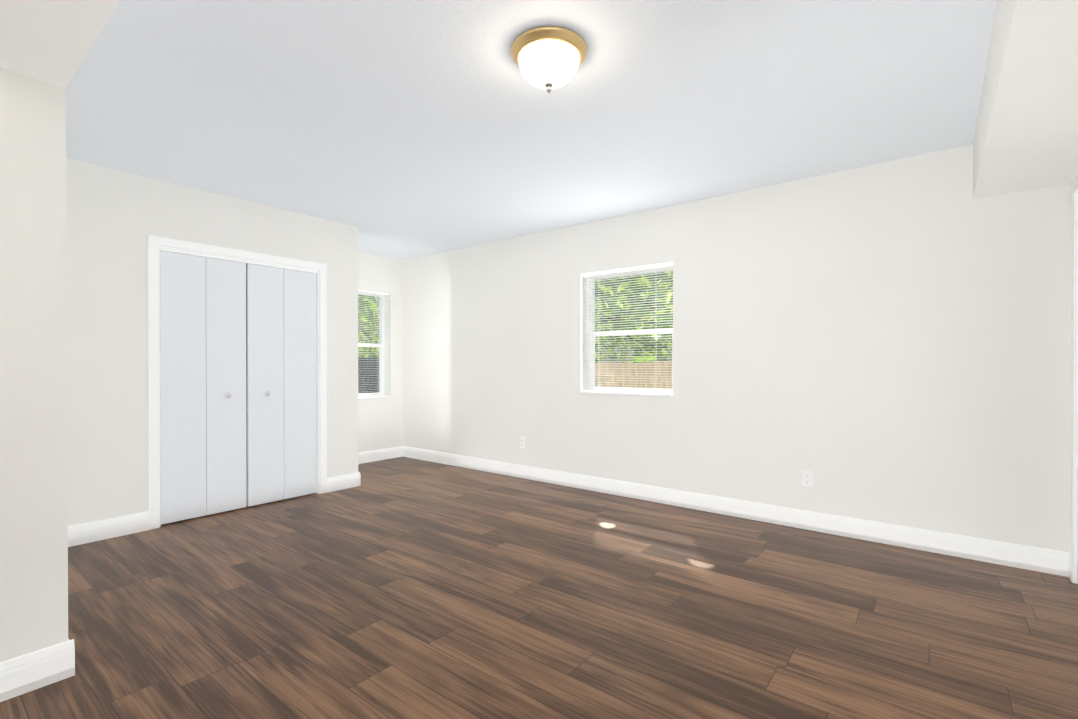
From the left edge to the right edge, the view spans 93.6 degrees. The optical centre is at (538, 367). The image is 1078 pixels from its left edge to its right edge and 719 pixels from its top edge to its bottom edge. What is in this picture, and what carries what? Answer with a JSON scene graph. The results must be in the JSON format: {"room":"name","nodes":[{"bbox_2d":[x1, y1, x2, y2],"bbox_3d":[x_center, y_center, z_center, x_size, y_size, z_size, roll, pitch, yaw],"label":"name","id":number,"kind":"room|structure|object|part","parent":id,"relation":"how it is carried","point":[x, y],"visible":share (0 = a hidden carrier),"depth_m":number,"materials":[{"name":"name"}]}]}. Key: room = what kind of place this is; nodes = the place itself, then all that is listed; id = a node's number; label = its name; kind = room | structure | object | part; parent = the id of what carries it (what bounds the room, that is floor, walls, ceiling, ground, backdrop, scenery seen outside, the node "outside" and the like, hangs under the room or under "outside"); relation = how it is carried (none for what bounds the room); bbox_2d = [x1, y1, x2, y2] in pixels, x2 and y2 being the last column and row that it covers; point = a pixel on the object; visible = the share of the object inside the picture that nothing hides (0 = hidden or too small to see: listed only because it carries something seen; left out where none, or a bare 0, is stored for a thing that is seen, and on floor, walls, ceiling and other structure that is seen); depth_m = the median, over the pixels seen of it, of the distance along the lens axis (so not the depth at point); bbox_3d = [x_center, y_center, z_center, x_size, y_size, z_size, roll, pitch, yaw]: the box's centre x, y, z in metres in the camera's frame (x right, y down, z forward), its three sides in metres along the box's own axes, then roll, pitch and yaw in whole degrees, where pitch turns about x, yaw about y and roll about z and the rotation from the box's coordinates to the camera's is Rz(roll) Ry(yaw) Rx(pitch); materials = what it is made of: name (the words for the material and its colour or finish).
{"room":"empty bedroom","nodes":[
{"label":"empty bedroom","id":0,"kind":"room"},
{"bbox_2d":[0,67,67,661],"bbox_3d":[-2.966,-0.090,2.651,2.800,2.500,0.294,0,0,38],"label":"wall","id":1,"kind":"structure","parent":0,"point":[33,464],"depth_m":1.83,"materials":[{"name":"paint"}]},
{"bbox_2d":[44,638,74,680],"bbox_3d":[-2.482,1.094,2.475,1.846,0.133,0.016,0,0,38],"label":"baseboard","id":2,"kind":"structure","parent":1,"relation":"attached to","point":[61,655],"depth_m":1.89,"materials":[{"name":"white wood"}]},
{"bbox_2d":[0,0,119,87],"bbox_3d":[-0.787,-1.187,0.935,2.740,0.290,0.294,0,0,38],"label":"header beam","id":3,"kind":"structure","parent":0,"point":[51,41],"depth_m":1.59,"materials":[{"name":"paint"}]},
{"bbox_2d":[66,158,357,525],"bbox_3d":[-2.529,-0.097,4.001,0.120,2.500,2.370,0,0,38],"label":"wall","id":4,"kind":"structure","parent":0,"point":[115,218],"depth_m":3.52,"materials":[{"name":"paint"}]},
{"bbox_2d":[68,511,148,546],"bbox_3d":[-2.975,1.090,3.328,0.016,0.133,0.670,0,0,38],"label":"baseboard","id":5,"kind":"structure","parent":4,"relation":"attached to","point":[83,533],"depth_m":3.41,"materials":[{"name":"white wood"}]},
{"bbox_2d":[148,235,326,529],"bbox_3d":[-2.404,0.108,4.146,0.138,2.090,1.330,0,0,38],"label":"trim","id":6,"kind":"structure","parent":4,"relation":"attached to","point":[155,249],"depth_m":3.75,"materials":[{"name":"white wood"}]},
{"bbox_2d":[160,251,316,524],"bbox_3d":[-2.373,0.149,4.122,0.070,1.984,1.174,0,0,38],"label":"closet door","id":7,"kind":"structure","parent":4,"relation":"in","point":[209,465],"depth_m":4.04,"materials":[{"name":"white wood"}]},
{"bbox_3d":[-2.360,0.223,4.112,0.038,0.037,0.332,0,0,38],"label":"knob","id":8,"kind":"part","parent":7,"relation":"part of","materials":[{"name":"white"}]},
{"bbox_2d":[327,472,359,492],"bbox_3d":[-1.851,1.083,4.759,0.016,0.133,0.310,0,0,38],"label":"baseboard","id":9,"kind":"structure","parent":4,"relation":"attached to","point":[340,482],"depth_m":4.76,"materials":[{"name":"white wood"}]},
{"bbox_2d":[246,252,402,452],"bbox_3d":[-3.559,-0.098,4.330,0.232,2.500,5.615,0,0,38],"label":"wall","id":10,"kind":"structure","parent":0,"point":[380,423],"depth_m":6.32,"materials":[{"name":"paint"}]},
{"bbox_2d":[358,289,391,399],"bbox_3d":[-2.167,-0.272,6.075,0.217,1.310,0.800,0,0,38],"label":"alcove window","id":11,"kind":"structure","parent":10,"relation":"in","point":[381,366],"depth_m":6.25,"materials":[{"name":"white plastic"}]},
{"bbox_3d":[-2.227,-0.272,6.122,0.004,1.234,0.724,0,0,38],"label":"glass","id":12,"kind":"part","parent":11,"relation":"part of","materials":[{"name":"clear glass"}]},
{"bbox_3d":[-2.143,0.372,6.059,0.156,0.022,0.798,0,0,38],"label":"sill","id":13,"kind":"part","parent":11,"relation":"part of","materials":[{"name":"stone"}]},
{"bbox_2d":[358,446,403,463],"bbox_3d":[-2.133,1.077,5.971,0.016,0.133,1.210,0,0,38],"label":"baseboard","id":14,"kind":"structure","parent":10,"relation":"attached to","point":[394,452],"depth_m":6.20,"materials":[{"name":"white wood"}]},
{"bbox_2d":[66,0,996,260],"bbox_3d":[-0.690,-1.388,2.135,7.450,0.100,5.955,0,0,38],"label":"ceiling","id":15,"kind":"structure","parent":0,"point":[402,130],"depth_m":2.57,"materials":[{"name":"paint"}]},
{"bbox_2d":[511,26,586,92],"bbox_3d":[0.042,-1.246,2.136,0.324,0.184,0.324,0,0,38],"label":"ceiling light","id":16,"kind":"object","parent":15,"relation":"attached to","point":[548,58],"visible":1,"depth_m":2.05,"materials":[{"name":"white glass"}]},
{"bbox_2d":[973,0,1077,198],"bbox_3d":[1.047,-1.166,0.709,0.425,0.330,5.615,0,0,38],"label":"soffit","id":17,"kind":"structure","parent":15,"relation":"attached to","point":[1026,135],"depth_m":1.97,"materials":[{"name":"paint"}]},
{"bbox_2d":[0,457,1077,718],"bbox_3d":[-0.690,1.212,2.147,7.450,0.100,5.955,0,0,38],"label":"floor","id":18,"kind":"structure","parent":0,"point":[402,587],"depth_m":2.35,"materials":[{"name":"brown wood"}]},
{"bbox_2d":[403,144,1070,551],"bbox_3d":[1.081,-0.099,4.396,7.450,2.500,0.220,0,0,38],"label":"wall","id":19,"kind":"structure","parent":0,"point":[885,342],"depth_m":3.60,"materials":[{"name":"paint"}]},
{"bbox_2d":[520,437,524,447],"bbox_3d":[-0.173,0.782,5.240,0.070,0.115,0.009,0,0,38],"label":"electrical outlet","id":20,"kind":"object","parent":19,"relation":"attached to","point":[522,442],"visible":1,"depth_m":5.23,"materials":[{"name":"white plastic"}]},
{"bbox_2d":[580,391,672,396],"bbox_3d":[0.792,0.239,4.556,0.918,0.022,0.156,0,0,38],"label":"window sill","id":21,"kind":"structure","parent":19,"relation":"attached to","point":[628,393],"depth_m":4.47,"materials":[{"name":"wood"}]},
{"bbox_2d":[583,263,672,393],"bbox_3d":[0.824,-0.315,4.595,0.920,1.130,0.174,0,0,38],"label":"window","id":22,"kind":"structure","parent":19,"relation":"in","point":[593,334],"depth_m":4.57,"materials":[{"name":"white plastic"}]},
{"bbox_3d":[0.782,-0.325,4.541,0.908,1.104,0.038,0,0,38],"label":"main window blind rail","id":23,"kind":"part","parent":22,"relation":"part of","materials":[{"name":"white plastic"}]},
{"bbox_2d":[404,446,1068,576],"bbox_3d":[0.597,1.084,4.632,5.965,0.133,0.016,0,0,38],"label":"baseboard","id":24,"kind":"structure","parent":19,"relation":"attached to","point":[1050,561],"depth_m":3.63,"materials":[{"name":"white"}]},
{"bbox_2d":[802,470,812,486],"bbox_3d":[1.911,0.795,3.604,0.070,0.115,0.009,0,0,38],"label":"electrical outlet","id":25,"kind":"object","parent":19,"relation":"attached to","point":[807,478],"visible":1,"depth_m":3.60,"materials":[{"name":"white plastic"}]},
{"bbox_2d":[1077,474,1077,521],"bbox_3d":[1.261,-0.080,0.545,0.120,2.500,5.615,0,0,38],"label":"wall","id":26,"kind":"structure","parent":0,"point":[1077,497],"depth_m":2.70,"materials":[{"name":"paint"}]},
{"bbox_2d":[1069,175,1077,583],"bbox_3d":[2.691,0.079,2.383,0.140,2.165,0.870,0,0,38],"label":"door frame","id":27,"kind":"structure","parent":26,"relation":"attached to","point":[1073,550],"depth_m":2.71,"materials":[{"name":"white wood"}]},
{"label":"outside","id":28,"kind":"structure","parent":0,"visible":0},
{"bbox_3d":[-1.378,1.388,12.405,26.000,0.050,26.000,0,0,38],"label":"ground","id":29,"kind":"structure","parent":28,"visible":0},
{"bbox_2d":[358,271,672,392],"bbox_3d":[-0.847,-1.782,10.621,13.980,6.531,12.796,0,0,38],"label":"outdoor view","id":30,"kind":"object","parent":29,"relation":"on","point":[604,371],"depth_m":8.79,"materials":[{"name":"green plant"}]}
]}

